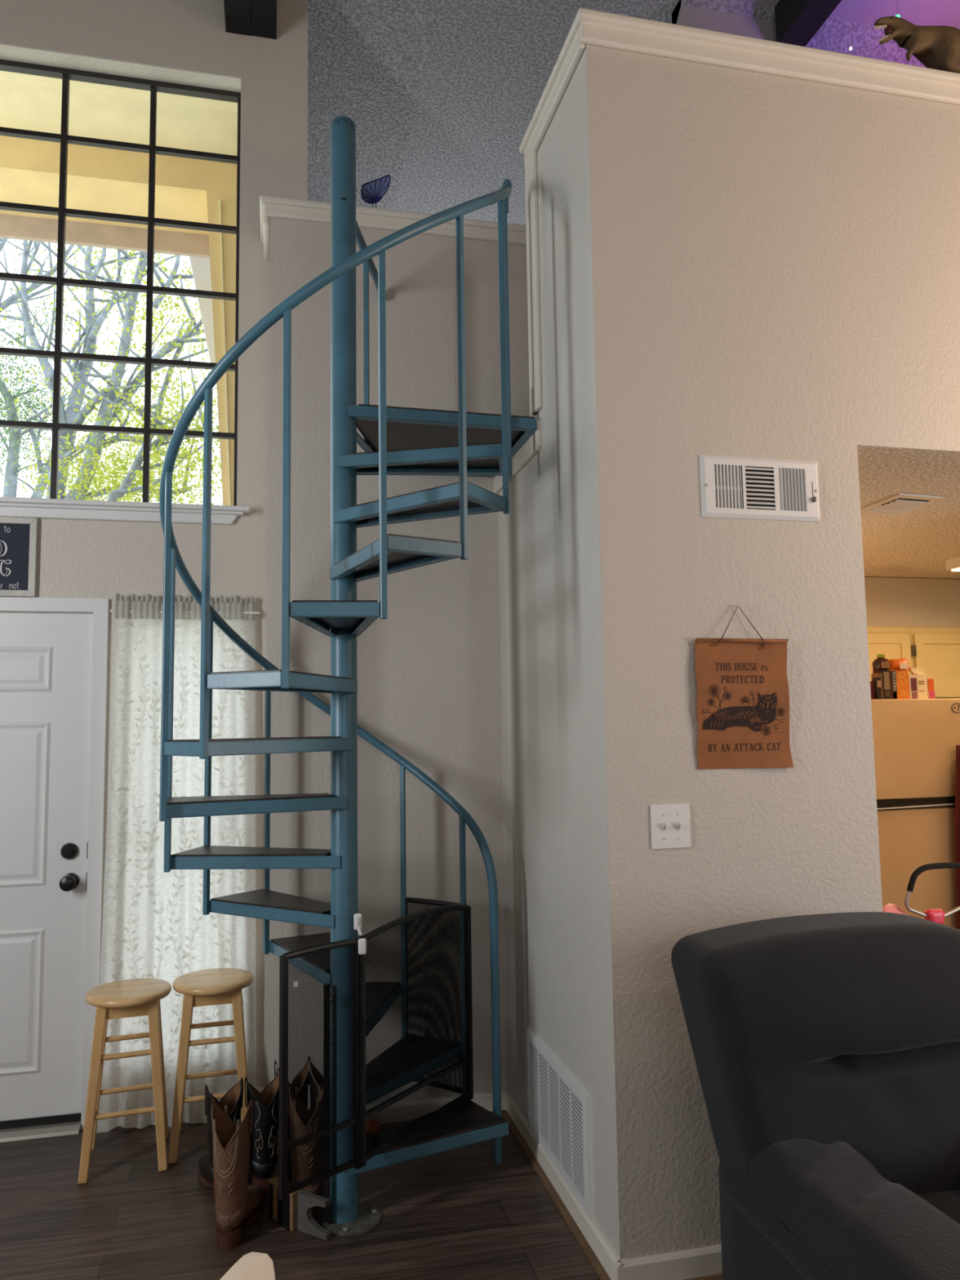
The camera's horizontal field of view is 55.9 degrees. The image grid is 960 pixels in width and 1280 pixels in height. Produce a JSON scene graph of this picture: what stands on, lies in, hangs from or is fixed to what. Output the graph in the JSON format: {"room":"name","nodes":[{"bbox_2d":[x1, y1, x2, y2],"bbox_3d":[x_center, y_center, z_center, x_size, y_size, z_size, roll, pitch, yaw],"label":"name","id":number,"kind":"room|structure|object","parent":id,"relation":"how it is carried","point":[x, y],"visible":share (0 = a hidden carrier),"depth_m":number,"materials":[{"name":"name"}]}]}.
{"room":"living room","nodes":[
{"label":"living room","id":0,"kind":"room"},
{"bbox_2d":[0,0,307,1087],"bbox_3d":[-2.178,-0.755,3.771,2.855,5.400,0.144,0,-5,-13],"label":"wall","id":1,"kind":"structure","parent":0,"point":[76,558],"depth_m":3.99,"materials":[{"name":"paint"}]},
{"bbox_2d":[0,1121,80,1142],"bbox_3d":[-2.048,1.918,3.515,0.945,0.026,0.200,0,-5,-13],"label":"threshold","id":2,"kind":"object","parent":1,"relation":"in","point":[74,1127],"depth_m":3.51,"materials":[{"name":"grey metal"}]},
{"bbox_2d":[0,613,93,1129],"bbox_3d":[-2.039,0.898,3.569,0.914,2.032,0.109,0,-5,-13],"label":"door","id":3,"kind":"structure","parent":1,"relation":"in","point":[46,659],"depth_m":3.65,"materials":[{"name":"white paint"}]},
{"bbox_2d":[0,596,108,1129],"bbox_3d":[-2.047,0.880,3.610,1.028,2.111,0.110,0,-5,-13],"label":"trim","id":4,"kind":"structure","parent":1,"relation":"attached to","point":[99,607],"depth_m":3.69,"materials":[{"name":"white paint"}]},
{"bbox_2d":[0,516,38,597],"bbox_3d":[-2.077,-0.342,3.669,0.510,0.328,0.022,0,-5,-13],"label":"framed sign","id":5,"kind":"object","parent":4,"relation":"on","point":[18,535],"visible":1,"depth_m":3.71,"materials":[{"name":"black wood"}]},
{"bbox_2d":[0,43,240,506],"bbox_3d":[-2.007,-1.576,3.890,1.894,1.993,0.142,0,-5,-13],"label":"window","id":6,"kind":"structure","parent":1,"relation":"in","point":[65,66],"depth_m":4.03,"materials":[{"name":"clear glass"}]},
{"bbox_2d":[0,497,249,524],"bbox_3d":[-1.979,-0.539,3.744,1.992,0.072,0.165,0,-5,-13],"label":"window sill","id":7,"kind":"structure","parent":1,"relation":"attached to","point":[17,507],"depth_m":3.79,"materials":[{"name":"white paint"}]},
{"bbox_2d":[96,593,259,1133],"bbox_3d":[-1.224,0.869,3.705,0.618,2.133,0.076,0,-5,-13],"label":"curtain","id":8,"kind":"object","parent":1,"relation":"hanging from","point":[154,926],"visible":0.65,"depth_m":3.70,"materials":[{"name":"white fabric"}]},
{"bbox_2d":[116,1086,263,1127],"bbox_3d":[-1.204,1.888,3.652,0.642,0.086,0.032,0,-5,-13],"label":"baseboard","id":9,"kind":"structure","parent":1,"relation":"attached to","point":[260,1089],"depth_m":3.73,"materials":[{"name":"paint"}]},
{"bbox_2d":[0,1116,600,1279],"bbox_3d":[1.013,1.692,0.898,7.800,0.100,8.800,0,-5,-13],"label":"floor","id":10,"kind":"structure","parent":0,"point":[455,1214],"depth_m":2.88,"materials":[{"name":"brown wood"}]},
{"bbox_2d":[77,977,171,1183],"bbox_3d":[-1.302,1.601,3.339,0.300,0.607,0.300,1,-6,-18],"label":"wooden stool","id":11,"kind":"object","parent":10,"relation":"on","point":[140,997],"visible":1,"depth_m":3.26,"materials":[{"name":"brown wood"}]},
{"bbox_2d":[168,968,253,1163],"bbox_3d":[-1.027,1.609,3.471,0.300,0.607,0.300,1,-5,-15],"label":"wooden stool","id":12,"kind":"object","parent":10,"relation":"on","point":[214,986],"visible":0.91,"depth_m":3.39,"materials":[{"name":"brown wood"}]},
{"bbox_2d":[197,1077,243,1203],"bbox_3d":[-0.910,1.692,3.132,0.129,0.373,0.315,2,-6,-29],"label":"boot","id":13,"kind":"object","parent":10,"relation":"on","point":[233,1099],"visible":0.38,"depth_m":3.06,"materials":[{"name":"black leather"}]},
{"bbox_2d":[211,1099,263,1251],"bbox_3d":[-0.763,1.646,2.887,0.129,0.413,0.315,-1,-5,4],"label":"boot","id":14,"kind":"object","parent":10,"relation":"on","point":[237,1204],"visible":1,"depth_m":2.76,"materials":[{"name":"beige leather"}]},
{"bbox_2d":[220,1251,275,1279],"bbox_3d":[-0.124,1.184,0.859,0.411,0.939,0.415,-2,-5,13],"label":"chair","id":15,"kind":"object","parent":10,"relation":"on","point":[252,1265],"visible":1,"depth_m":1.08,"materials":[{"name":"beige paint"}]},
{"bbox_2d":[244,1074,279,1195],"bbox_3d":[-0.780,1.695,3.196,0.129,0.373,0.315,1,-6,-22],"label":"boot","id":16,"kind":"object","parent":10,"relation":"on","point":[265,1112],"visible":0.91,"depth_m":3.06,"materials":[{"name":"black leather"}]},
{"bbox_2d":[267,1176,301,1231],"bbox_3d":[-0.625,1.795,2.881,0.135,0.112,0.040,-6,-7,43],"label":"wooden block","id":17,"kind":"object","parent":10,"relation":"on","point":[284,1212],"visible":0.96,"depth_m":2.85,"materials":[{"name":"brown wood"}]},
{"bbox_2d":[274,1057,310,1177],"bbox_3d":[-0.697,1.700,3.313,0.129,0.383,0.315,1,-6,-17],"label":"boot","id":18,"kind":"object","parent":10,"relation":"on","point":[275,1061],"visible":0.21,"depth_m":3.22,"materials":[{"name":"brown leather"}]},
{"bbox_2d":[288,1081,323,1219],"bbox_3d":[-0.574,1.657,3.031,0.129,0.413,0.315,0,-5,-7],"label":"boot","id":19,"kind":"object","parent":10,"relation":"on","point":[317,1188],"visible":0.27,"depth_m":2.90,"materials":[{"name":"beige leather"}]},
{"bbox_2d":[297,1190,331,1239],"bbox_3d":[-0.515,1.787,2.810,0.118,0.112,0.024,-4,-6,30],"label":"jack","id":20,"kind":"object","parent":10,"relation":"on","point":[306,1201],"visible":1,"depth_m":2.81,"materials":[{"name":"grey wood"}]},
{"bbox_2d":[307,1056,330,1168],"bbox_3d":[-0.566,1.700,3.338,0.129,0.383,0.315,0,-5,-7],"label":"boot","id":21,"kind":"object","parent":10,"relation":"on","point":[308,1056],"visible":0.12,"depth_m":3.23,"materials":[{"name":"brown leather"}]},
{"bbox_2d":[159,115,537,1235],"bbox_3d":[-0.419,-0.002,3.084,1.286,3.722,1.217,0,-5,-13],"label":"spiral staircase","id":22,"kind":"structure","parent":10,"relation":"on","point":[402,441],"depth_m":2.99,"materials":[{"name":"blue metal"}]},
{"bbox_2d":[365,1119,379,1134],"bbox_3d":[-0.361,1.641,3.047,0.047,0.046,0.047,0,-5,-13],"label":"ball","id":23,"kind":"object","parent":22,"relation":"on","point":[371,1119],"visible":0.37,"depth_m":3.03,"materials":[{"name":"black"}]},
{"bbox_2d":[278,897,473,1222],"bbox_3d":[-0.406,1.394,3.079,0.327,0.900,0.905,-4,-6,33],"label":"gate","id":24,"kind":"object","parent":22,"relation":"attached to","point":[357,1121],"visible":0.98,"depth_m":2.92,"materials":[{"name":"black metal"}]},
{"bbox_2d":[353,913,366,955],"bbox_3d":[-0.385,0.943,2.902,0.026,0.118,0.066,1,-6,-23],"label":"latch","id":25,"kind":"object","parent":24,"relation":"attached to","point":[357,917],"visible":1,"depth_m":2.90,"materials":[{"name":"white plastic"}]},
{"bbox_2d":[671,911,959,1279],"bbox_3d":[1.087,1.208,1.827,0.906,1.034,1.339,0,-5,-13],"label":"recliner","id":26,"kind":"object","parent":10,"relation":"on","point":[825,1046],"visible":1,"depth_m":2.15,"materials":[{"name":"grey fabric"}]},
{"bbox_2d":[916,1190,959,1224],"bbox_3d":[1.110,1.371,1.725,0.460,0.220,0.980,0,-5,-13],"label":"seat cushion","id":27,"kind":"object","parent":26,"relation":"on","point":[948,1202],"depth_m":2.09,"materials":[{"name":"grey fabric"}]},
{"bbox_2d":[871,698,959,928],"bbox_3d":[2.290,1.158,5.004,0.900,1.645,0.714,0,-5,-13],"label":"refrigerator","id":28,"kind":"object","parent":10,"relation":"on","point":[915,740],"visible":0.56,"depth_m":4.67,"materials":[{"name":"beige metal"}]},
{"bbox_2d":[870,680,875,699],"bbox_3d":[2.072,0.269,4.809,0.025,0.096,0.060,0,-5,-13],"label":"carton","id":29,"kind":"object","parent":28,"relation":"on","point":[872,682],"visible":0.49,"depth_m":4.78,"materials":[{"name":"red cardboard"}]},
{"bbox_2d":[871,672,883,698],"bbox_3d":[2.120,0.247,4.822,0.024,0.140,0.060,0,-5,-13],"label":"carton","id":30,"kind":"object","parent":28,"relation":"on","point":[877,674],"visible":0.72,"depth_m":4.80,"materials":[{"name":"brown cardboard"}]},
{"bbox_2d":[873,677,881,699],"bbox_3d":[2.102,0.256,4.780,0.026,0.116,0.032,0,-5,-13],"label":"bottle","id":31,"kind":"object","parent":28,"relation":"on","point":[877,686],"visible":0.93,"depth_m":4.77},
{"bbox_2d":[872,654,890,673],"bbox_3d":[2.211,0.204,4.971,0.089,0.250,0.089,0,-5,-13],"label":"juice bottle","id":32,"kind":"object","parent":28,"relation":"on","point":[879,657],"visible":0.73,"depth_m":4.96,"materials":[{"name":"plastic"}]},
{"bbox_2d":[875,670,891,698],"bbox_3d":[2.155,0.240,4.830,0.044,0.154,0.062,0,-5,-13],"label":"carton","id":33,"kind":"object","parent":28,"relation":"on","point":[886,673],"visible":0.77,"depth_m":4.80,"materials":[{"name":"brown cardboard"}]},
{"bbox_2d":[873,659,889,670],"bbox_3d":[2.147,0.133,4.834,0.085,0.059,0.073,0,-5,-13],"label":"pouch","id":34,"kind":"object","parent":33,"relation":"on","point":[882,664],"visible":1,"depth_m":4.81,"materials":[{"name":"brown plastic"}]},
{"bbox_2d":[889,670,909,698],"bbox_3d":[2.233,0.240,4.847,0.110,0.156,0.064,0,-5,-13],"label":"carton","id":35,"kind":"object","parent":28,"relation":"on","point":[900,689],"visible":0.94,"depth_m":4.82,"materials":[{"name":"orange cardboard"}]},
{"bbox_2d":[887,658,909,670],"bbox_3d":[2.247,0.132,4.861,0.140,0.064,0.076,0,-5,-13],"label":"pouch","id":36,"kind":"object","parent":35,"relation":"on","point":[897,664],"visible":0.87,"depth_m":4.83,"materials":[{"name":"orange plastic"}]},
{"bbox_2d":[897,671,907,696],"bbox_3d":[2.255,0.234,4.822,0.051,0.133,0.001,0,-5,-13],"label":"print","id":37,"kind":"object","parent":35,"relation":"attached to","point":[900,672],"depth_m":4.82},
{"bbox_2d":[908,674,918,698],"bbox_3d":[2.313,0.253,4.866,0.051,0.131,0.062,0,-5,-13],"label":"carton","id":38,"kind":"object","parent":28,"relation":"on","point":[913,682],"visible":0.69,"depth_m":4.84,"materials":[{"name":"white cardboard"}]},
{"bbox_2d":[908,667,928,698],"bbox_3d":[2.358,0.235,4.878,0.079,0.167,0.062,0,-5,-13],"label":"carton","id":39,"kind":"object","parent":28,"relation":"on","point":[921,676],"visible":0.78,"depth_m":4.85,"materials":[{"name":"white cardboard"}]},
{"bbox_2d":[926,678,935,698],"bbox_3d":[2.419,0.264,4.889,0.041,0.110,0.062,0,-5,-13],"label":"carton","id":40,"kind":"object","parent":28,"relation":"on","point":[931,691],"visible":0.62,"depth_m":4.86,"materials":[{"name":"orange cardboard"}]},
{"bbox_2d":[935,697,955,698],"bbox_3d":[2.507,0.326,5.039,0.153,0.012,0.220,0,-5,-13],"label":"flat tray","id":41,"kind":"object","parent":28,"relation":"on","point":[935,697],"visible":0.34,"depth_m":4.93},
{"bbox_2d":[954,745,959,929],"bbox_3d":[2.640,1.105,4.687,0.485,1.121,0.036,0,-5,-13],"label":"cloth","id":42,"kind":"object","parent":28,"relation":"hanging from","point":[957,824],"visible":0.83,"depth_m":4.65,"materials":[{"name":"red fabric"}]},
{"bbox_2d":[882,862,959,924],"bbox_3d":[1.648,1.333,3.282,0.433,1.036,0.161,0,-5,-13],"label":"toy","id":43,"kind":"object","parent":10,"relation":"on","point":[936,915],"visible":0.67,"depth_m":3.27,"materials":[{"name":"black plastic"}]},
{"bbox_2d":[263,217,529,1108],"bbox_3d":[0.239,0.068,4.023,2.313,3.735,0.306,0,-5,-13],"label":"wall","id":44,"kind":"structure","parent":0,"point":[429,672],"depth_m":3.74,"materials":[{"name":"paint"}]},
{"bbox_2d":[259,195,526,259],"bbox_3d":[0.197,-1.770,4.168,2.352,0.103,0.348,0,-5,-13],"label":"trim","id":45,"kind":"structure","parent":44,"relation":"attached to","point":[270,206],"depth_m":3.87,"materials":[{"name":"paint"}]},
{"bbox_2d":[360,174,391,208],"bbox_3d":[-0.455,-1.931,3.957,0.131,0.196,0.057,0,-5,-6],"label":"fan ornament","id":46,"kind":"object","parent":45,"relation":"on","point":[371,192],"visible":0.85,"depth_m":3.96,"materials":[{"name":"blue plastic"}]},
{"bbox_2d":[365,1090,506,1132],"bbox_3d":[-0.352,1.865,3.538,0.965,0.086,0.032,0,-5,-13],"label":"baseboard","id":47,"kind":"structure","parent":44,"relation":"attached to","point":[485,1100],"depth_m":3.58,"materials":[{"name":"paint"}]},
{"bbox_2d":[497,44,620,1260],"bbox_3d":[0.281,-0.003,3.259,0.118,3.735,1.206,0,-5,-13],"label":"wall","id":48,"kind":"structure","parent":0,"point":[558,935],"depth_m":3.02,"materials":[{"name":"paint"}]},
{"bbox_2d":[493,419,541,493],"bbox_3d":[0.141,-0.713,3.582,0.018,0.108,0.650,0,-5,-13],"label":"trim","id":49,"kind":"structure","parent":48,"relation":"attached to","point":[532,446],"depth_m":3.43,"materials":[{"name":"paint"}]},
{"bbox_2d":[524,152,542,417],"bbox_3d":[0.257,-1.331,3.371,0.150,1.080,0.113,0,-5,-13],"label":"trim","id":50,"kind":"structure","parent":48,"relation":"attached to","point":[531,171],"depth_m":3.33,"materials":[{"name":"paint"}]},
{"bbox_2d":[525,1026,592,1218],"bbox_3d":[0.254,1.589,3.044,0.011,0.350,0.662,0,-5,-13],"label":"air vent","id":51,"kind":"object","parent":48,"relation":"in","point":[558,1109],"visible":1,"depth_m":2.97,"materials":[{"name":"white metal"}]},
{"bbox_2d":[502,1090,622,1279],"bbox_3d":[0.239,1.811,3.057,0.032,0.086,1.240,0,-5,-13],"label":"baseboard","id":52,"kind":"structure","parent":48,"relation":"attached to","point":[594,1245],"depth_m":2.91,"materials":[{"name":"paint"}]},
{"bbox_2d":[307,0,959,225],"bbox_3d":[0.775,-3.464,2.062,7.800,0.530,10.200,0,-5,-13],"label":"ceiling","id":53,"kind":"structure","parent":0,"point":[442,98],"depth_m":4.80,"materials":[{"name":"white paint"}]},
{"bbox_2d":[223,0,276,39],"bbox_3d":[-0.206,-3.325,0.533,0.226,0.400,7.506,0,-5,-13],"label":"ceiling beam","id":54,"kind":"structure","parent":53,"relation":"attached to","point":[257,18],"depth_m":4.05,"materials":[{"name":"black paint"}]},
{"bbox_2d":[774,0,841,46],"bbox_3d":[2.261,-3.231,0.869,0.134,0.200,7.060,0,-5,-13],"label":"ceiling beam","id":55,"kind":"structure","parent":53,"relation":"attached to","point":[797,21],"depth_m":4.15,"materials":[{"name":"black paint"}]},
{"bbox_2d":[848,0,852,50],"bbox_3d":[1.454,-2.691,3.589,0.016,0.747,0.010,0,-5,-13],"label":"string light","id":56,"kind":"object","parent":53,"relation":"hanging from","point":[851,47],"visible":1,"depth_m":3.56,"materials":[{"name":"beige"}]},
{"bbox_2d":[671,0,806,46],"bbox_3d":[1.258,-1.998,4.250,0.650,2.540,0.100,0,-5,-13],"label":"wall","id":57,"kind":"structure","parent":0,"point":[691,16],"depth_m":4.26,"materials":[{"name":"paint"}]},
{"bbox_2d":[586,44,959,1260],"bbox_3d":[2.367,-0.042,3.187,4.148,3.735,0.117,0,-5,-13],"label":"wall","id":58,"kind":"structure","parent":0,"point":[776,258],"depth_m":2.81,"materials":[{"name":"paint"}]},
{"bbox_2d":[615,1244,722,1279],"bbox_3d":[0.817,1.758,2.575,0.901,0.086,0.032,0,-5,-13],"label":"baseboard","id":59,"kind":"structure","parent":58,"relation":"attached to","point":[703,1263],"depth_m":2.52,"materials":[{"name":"paint"}]},
{"bbox_2d":[650,804,690,848],"bbox_3d":[0.559,0.545,2.639,0.123,0.127,0.018,0,-5,-13],"label":"light switch","id":60,"kind":"object","parent":58,"relation":"attached to","point":[669,823],"visible":1,"depth_m":2.64,"materials":[{"name":"white plastic"}]},
{"bbox_2d":[519,8,959,167],"bbox_3d":[2.265,-1.859,3.591,4.185,0.095,0.697,0,-5,-13],"label":"trim","id":61,"kind":"structure","parent":58,"relation":"attached to","point":[592,27],"depth_m":2.96,"materials":[{"name":"paint"}]},
{"bbox_2d":[874,16,959,73],"bbox_3d":[1.766,-2.061,3.279,0.816,0.260,0.143,2,-6,-26],"label":"dinosaur","id":62,"kind":"object","parent":61,"relation":"on","point":[938,46],"visible":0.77,"depth_m":3.17},
{"bbox_2d":[694,604,793,768],"bbox_3d":[0.796,0.138,2.728,0.313,0.497,0.030,0,-5,-13],"label":"sign","id":63,"kind":"object","parent":58,"relation":"attached to","point":[743,703],"visible":1,"depth_m":2.73,"materials":[{"name":"fabric"}]},
{"bbox_2d":[702,684,785,735],"bbox_3d":[0.795,0.211,2.723,0.278,0.158,0.007,0,-5,-13],"label":"print","id":64,"kind":"object","parent":63,"relation":"attached to","point":[727,709],"depth_m":2.73},
{"bbox_2d":[699,454,820,521],"bbox_3d":[0.877,-0.472,2.811,0.406,0.194,0.020,0,-5,-13],"label":"air vent","id":65,"kind":"object","parent":58,"relation":"in","point":[731,486],"visible":1,"depth_m":2.81,"materials":[{"name":"white plastic"}]},
{"bbox_2d":[666,0,959,67],"bbox_3d":[2.364,-2.369,5.245,3.250,1.650,1.540,0,-5,-13],"label":"ceiling","id":66,"kind":"structure","parent":0,"point":[834,34],"depth_m":4.42,"materials":[{"name":"purple paint"}]},
{"bbox_2d":[857,444,959,579],"bbox_3d":[2.151,-0.514,4.389,4.030,0.016,2.456,0,-5,-13],"label":"ceiling","id":67,"kind":"structure","parent":0,"point":[918,543],"depth_m":3.96,"materials":[{"name":"white paint"}]},
{"bbox_2d":[860,493,942,515],"bbox_3d":[1.736,-0.553,3.722,0.260,0.016,0.310,0,-5,-13],"label":"ceiling vent","id":68,"kind":"object","parent":67,"relation":"in","point":[900,504],"visible":0.98,"depth_m":3.69,"materials":[{"name":"paint"}]},
{"bbox_2d":[945,555,959,571],"bbox_3d":[3.087,-0.427,5.019,0.920,0.069,0.300,0,-5,-13],"label":"ceiling light","id":69,"kind":"object","parent":67,"relation":"attached to","point":[953,564],"visible":1,"depth_m":5.01,"materials":[{"name":"paint"}]},
{"bbox_2d":[951,567,959,571],"bbox_3d":[3.087,-0.398,5.017,0.880,0.011,0.260,0,-5,-13],"label":"diffuser","id":70,"kind":"object","parent":69,"relation":"attached to","point":[953,569],"depth_m":5.01,"materials":[{"name":"white"}]},
{"bbox_2d":[864,577,959,627],"bbox_3d":[1.815,0.829,5.579,3.930,2.460,0.425,0,-5,-13],"label":"wall","id":71,"kind":"structure","parent":0,"point":[891,602],"depth_m":5.67,"materials":[{"name":"paint"}]},
{"bbox_2d":[866,626,913,681],"bbox_3d":[2.418,0.160,5.715,0.499,0.460,0.340,0,-5,-13],"label":"upper cabinet","id":72,"kind":"object","parent":71,"relation":"attached to","point":[894,642],"visible":0.35,"depth_m":5.60,"materials":[{"name":"beige paint"}]},
{"bbox_2d":[910,626,959,698],"bbox_3d":[2.931,0.163,5.834,0.549,0.460,0.340,0,-5,-13],"label":"upper cabinet","id":73,"kind":"object","parent":71,"relation":"attached to","point":[936,651],"visible":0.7,"depth_m":5.67,"materials":[{"name":"beige paint"}]},
{"label":"outside","id":74,"kind":"structure","parent":0,"visible":0},
{"bbox_2d":[189,256,216,385],"bbox_3d":[-1.931,-2.264,6.317,0.270,1.170,0.100,0,-5,-13],"label":"trim","id":75,"kind":"structure","parent":74,"point":[201,267],"depth_m":6.28,"materials":[{"name":"white paint"}]},
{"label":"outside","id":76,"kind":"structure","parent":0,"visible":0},
{"bbox_3d":[-7.219,4.759,30.943,60.000,0.100,55.840,0,-5,-13],"label":"ground","id":77,"kind":"structure","parent":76,"visible":0},
{"bbox_2d":[0,237,141,497],"bbox_3d":[-6.161,-1.965,12.514,3.236,9.957,2.885,0,-5,-13],"label":"oak tree","id":78,"kind":"object","parent":77,"relation":"on","point":[12,466],"visible":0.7,"depth_m":12.39,"materials":[{"name":"green plant"}]},
{"bbox_2d":[0,240,222,504],"bbox_3d":[-4.033,-1.522,9.501,3.538,8.453,3.531,3,-6,-33],"label":"oak tree","id":79,"kind":"object","parent":77,"relation":"on","point":[67,441],"visible":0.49,"depth_m":9.27,"materials":[{"name":"green plant"}]},
{"bbox_2d":[12,250,222,503],"bbox_3d":[-2.666,-0.748,7.804,2.743,6.551,3.199,0,-5,-13],"label":"oak tree","id":80,"kind":"object","parent":77,"relation":"on","point":[136,468],"visible":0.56,"depth_m":7.63,"materials":[{"name":"green plant"}]},
{"bbox_2d":[206,191,236,505],"bbox_3d":[-1.498,-0.271,5.625,0.435,5.060,0.365,0,-5,-13],"label":"porch column","id":81,"kind":"structure","parent":77,"relation":"on","point":[221,206],"depth_m":5.60,"materials":[{"name":"beige paint"}]},
{"bbox_2d":[0,135,236,235],"bbox_3d":[-3.311,-2.937,5.561,4.030,0.290,0.530,0,-5,-13],"label":"beam","id":82,"kind":"structure","parent":81,"relation":"on","point":[100,180],"depth_m":5.61,"materials":[{"name":"beige paint"}]},
{"bbox_2d":[0,213,209,257],"bbox_3d":[-3.486,-2.840,5.804,3.800,0.433,0.040,0,-5,-13],"label":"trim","id":83,"kind":"structure","parent":82,"relation":"attached to","point":[11,226],"depth_m":6.00,"materials":[{"name":"beige paint"}]},
{"bbox_2d":[0,70,237,155],"bbox_3d":[-3.090,-3.128,4.615,4.030,0.090,1.440,0,-5,-13],"label":"ceiling","id":84,"kind":"structure","parent":82,"relation":"attached to","point":[29,102],"depth_m":5.22,"materials":[{"name":"paint"}]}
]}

